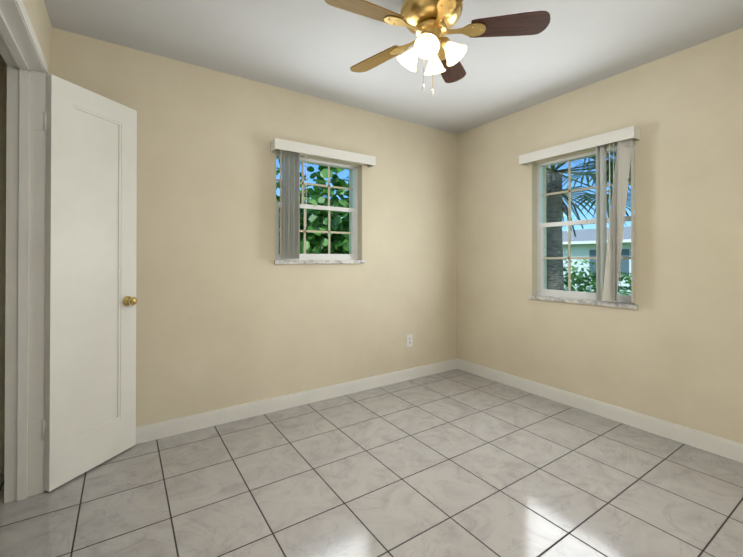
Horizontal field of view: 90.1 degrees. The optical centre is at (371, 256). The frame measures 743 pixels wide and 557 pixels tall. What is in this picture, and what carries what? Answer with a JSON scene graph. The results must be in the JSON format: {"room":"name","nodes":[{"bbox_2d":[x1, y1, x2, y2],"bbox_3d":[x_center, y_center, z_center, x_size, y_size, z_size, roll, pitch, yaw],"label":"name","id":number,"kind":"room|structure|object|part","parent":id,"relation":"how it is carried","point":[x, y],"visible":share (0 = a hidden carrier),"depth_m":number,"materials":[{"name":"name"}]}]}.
{"room":"empty bedroom","nodes":[
{"label":"empty bedroom","id":0,"kind":"room"},
{"bbox_2d":[22,0,51,74],"bbox_3d":[-0.926,-0.075,0.668,0.120,2.440,3.300,0,0,-34],"label":"wall","id":1,"kind":"structure","parent":0,"point":[36,10],"depth_m":1.84,"materials":[{"name":"beige paint"}]},
{"bbox_2d":[0,0,47,502],"bbox_3d":[-1.377,0.090,1.359,0.141,2.120,1.140,0,0,-34],"label":"door frame","id":2,"kind":"structure","parent":1,"relation":"attached to","point":[22,54],"depth_m":1.76,"materials":[{"name":"white wood"}]},
{"bbox_2d":[30,74,136,491],"bbox_3d":[-1.511,0.128,2.011,0.143,2.028,0.509,0,0,16],"label":"door","id":3,"kind":"structure","parent":2,"relation":"attached to","point":[90,281],"depth_m":1.98,"materials":[{"name":"paint"}]},
{"bbox_3d":[-1.619,0.092,1.797,0.046,1.590,0.003,0,0,-34],"label":"hinge leaf on the door casing trim","id":4,"kind":"part","parent":3,"relation":"part of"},
{"bbox_3d":[-1.592,0.093,1.819,0.012,1.590,0.036,0,0,16],"label":"door hinge","id":5,"kind":"part","parent":3,"relation":"part of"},
{"bbox_3d":[-1.457,0.265,2.197,0.143,0.060,0.060,0,0,16],"label":"knob","id":6,"kind":"part","parent":3,"relation":"part of","materials":[{"name":"gold metal"}]},
{"bbox_2d":[0,27,456,474],"bbox_3d":[-0.817,-0.061,2.859,4.399,2.440,0.220,0,0,-34],"label":"wall","id":7,"kind":"structure","parent":0,"point":[229,313],"depth_m":2.69,"materials":[{"name":"beige paint"}]},
{"bbox_2d":[136,359,455,443],"bbox_3d":[-0.456,1.110,2.951,3.210,0.100,0.016,0,0,-34],"label":"baseboard","id":8,"kind":"structure","parent":7,"relation":"attached to","point":[149,432],"depth_m":2.77,"materials":[{"name":"white wood"}]},
{"bbox_2d":[276,154,357,259],"bbox_3d":[-0.457,-0.381,3.093,0.766,0.827,0.065,0,0,-34],"label":"window","id":9,"kind":"structure","parent":7,"relation":"in","point":[353,211],"depth_m":3.14,"materials":[{"name":"white"}]},
{"bbox_3d":[-0.459,-0.396,3.095,0.722,0.753,0.031,0,0,-34],"label":"window muntins","id":10,"kind":"part","parent":9,"relation":"part of","materials":[{"name":"white wood"}]},
{"bbox_2d":[274,260,364,263],"bbox_3d":[-0.432,0.046,3.052,0.802,0.028,0.157,0,0,-34],"label":"window sill","id":11,"kind":"structure","parent":7,"relation":"attached to","point":[314,261],"depth_m":2.95,"materials":[{"name":"stone"}]},
{"bbox_2d":[270,138,375,167],"bbox_3d":[-0.360,-0.818,2.977,0.885,0.076,0.100,0,0,-34],"label":"window valance","id":12,"kind":"object","parent":7,"relation":"attached to","point":[297,147],"visible":1,"depth_m":2.90,"materials":[{"name":"white"}]},
{"bbox_2d":[280,150,299,258],"bbox_3d":[-0.620,-0.412,2.800,0.151,0.861,0.087,0,0,-34],"label":"vane","id":13,"kind":"object","parent":12,"relation":"hanging from","point":[289,204],"depth_m":2.78,"materials":[{"name":"white plastic"}]},
{"bbox_2d":[306,154,306,226],"bbox_3d":[-0.505,-0.517,2.836,0.015,0.591,0.003,0,0,-34],"label":"vane","id":14,"kind":"object","parent":12,"relation":"hanging from","point":[306,154],"depth_m":2.84,"materials":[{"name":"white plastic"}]},
{"bbox_2d":[406,334,412,346],"bbox_3d":[0.361,0.797,3.504,0.070,0.116,0.010,0,0,-34],"label":"electrical outlet","id":15,"kind":"object","parent":7,"relation":"attached to","point":[409,340],"visible":1,"depth_m":3.50,"materials":[{"name":"white plastic"}]},
{"bbox_2d":[0,369,742,556],"bbox_3d":[0.135,1.210,1.430,4.399,0.120,3.640,0,0,-34],"label":"floor","id":16,"kind":"structure","parent":0,"point":[455,463],"depth_m":1.83,"materials":[{"name":"tile"}]},
{"bbox_2d":[44,0,742,133],"bbox_3d":[0.135,-1.350,1.446,4.399,0.120,3.640,0,0,-34],"label":"ceiling","id":17,"kind":"structure","parent":0,"point":[317,48],"depth_m":2.24,"materials":[{"name":"paint"}]},
{"bbox_2d":[325,0,550,95],"bbox_3d":[0.255,-1.022,1.787,1.019,0.532,1.034,0,0,-34],"label":"ceiling fan","id":18,"kind":"object","parent":17,"relation":"hanging from","point":[429,24],"visible":1,"depth_m":1.74,"materials":[{"name":"brown wood"}]},
{"bbox_3d":[-0.033,-1.084,1.621,0.357,0.006,0.132,0,12,-28],"label":"blade","id":19,"kind":"part","parent":18,"relation":"part of","materials":[{"name":"brown wood"}]},
{"bbox_3d":[0.027,-1.081,2.045,0.357,0.006,0.132,0,12,44],"label":"blade","id":20,"kind":"part","parent":18,"relation":"part of","materials":[{"name":"brown wood"}]},
{"bbox_3d":[0.288,-1.138,1.792,0.298,0.300,0.298,0,0,-34],"label":"motor","id":21,"kind":"part","parent":18,"relation":"part of","materials":[{"name":"gold metal"}]},
{"bbox_3d":[0.351,-1.085,1.433,0.132,0.006,0.357,12,-2,-10],"label":"blade","id":22,"kind":"part","parent":18,"relation":"part of","materials":[{"name":"gold metal"}]},
{"bbox_3d":[0.448,-1.081,2.118,0.132,0.006,0.357,-13,-6,25],"label":"blade","id":23,"kind":"part","parent":18,"relation":"part of","materials":[{"name":"brown wood"}]},
{"label":"blade","id":24,"kind":"part","parent":18,"relation":"part of","materials":[{"name":"brown wood"}]},
{"bbox_2d":[457,28,742,443],"bbox_3d":[1.932,-0.063,2.509,0.220,2.440,3.420,0,0,-34],"label":"wall","id":25,"kind":"structure","parent":0,"point":[670,349],"depth_m":2.48,"materials":[{"name":"beige paint"}]},
{"bbox_2d":[519,126,639,165],"bbox_3d":[1.532,-0.819,2.824,0.100,0.076,0.853,0,0,-34],"label":"window valance","id":26,"kind":"object","parent":25,"relation":"attached to","point":[604,139],"visible":1,"depth_m":2.71,"materials":[{"name":"white"}]},
{"bbox_2d":[596,138,634,303],"bbox_3d":[1.697,-0.263,2.575,0.088,1.161,0.221,0,0,-34],"label":"vertical blinds","id":27,"kind":"object","parent":26,"relation":"hanging from","point":[608,259],"visible":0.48,"depth_m":2.58,"materials":[{"name":"white plastic"}]},
{"bbox_2d":[529,295,637,308],"bbox_3d":[1.626,0.345,2.868,0.157,0.028,0.800,0,0,-34],"label":"window sill","id":28,"kind":"structure","parent":25,"relation":"attached to","point":[592,302],"depth_m":2.77,"materials":[{"name":"stone"}]},
{"bbox_2d":[537,146,634,302],"bbox_3d":[1.664,-0.232,2.898,0.065,1.127,0.764,0,0,-34],"label":"window","id":29,"kind":"structure","parent":25,"relation":"in","point":[541,226],"depth_m":3.01,"materials":[{"name":"white wood"}]},
{"bbox_3d":[1.665,-0.247,2.899,0.031,1.053,0.720,0,0,-34],"label":"window muntins","id":30,"kind":"part","parent":29,"relation":"part of","materials":[{"name":"white wood"}]},
{"bbox_2d":[456,359,742,462],"bbox_3d":[1.800,1.107,2.486,0.016,0.100,3.300,0,0,-34],"label":"baseboard","id":31,"kind":"structure","parent":25,"relation":"attached to","point":[729,449],"depth_m":2.58,"materials":[{"name":"white wood"}]},
{"label":"outside","id":32,"kind":"structure","parent":0,"visible":0},
{"bbox_3d":[2.101,1.752,9.724,75.000,0.200,75.000,0,0,-34],"label":"ground","id":33,"kind":"structure","parent":32,"visible":0},
{"bbox_2d":[276,159,348,253],"bbox_3d":[-0.724,-0.236,7.739,6.357,3.806,3.689,0,0,-34],"label":"tree","id":34,"kind":"object","parent":33,"relation":"on","point":[314,218],"depth_m":6.13,"materials":[{"name":"green plant"}]},
{"bbox_2d":[546,152,634,289],"bbox_3d":[3.626,-1.121,5.442,5.593,5.504,6.478,0,0,-34],"label":"palm tree","id":35,"kind":"object","parent":33,"relation":"on","point":[554,281],"depth_m":6.71,"materials":[{"name":"green plant"}]},
{"bbox_2d":[562,226,630,294],"bbox_3d":[14.469,0.058,18.618,9.020,3.300,15.000,0,0,-34],"label":"house","id":36,"kind":"structure","parent":33,"relation":"on","point":[586,241],"depth_m":17.77,"materials":[{"name":"white"}]},
{"bbox_2d":[563,259,630,294],"bbox_3d":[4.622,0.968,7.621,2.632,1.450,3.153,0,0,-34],"label":"shrub","id":37,"kind":"object","parent":33,"relation":"on","point":[588,278],"depth_m":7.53,"materials":[{"name":"green plant"}]}
]}

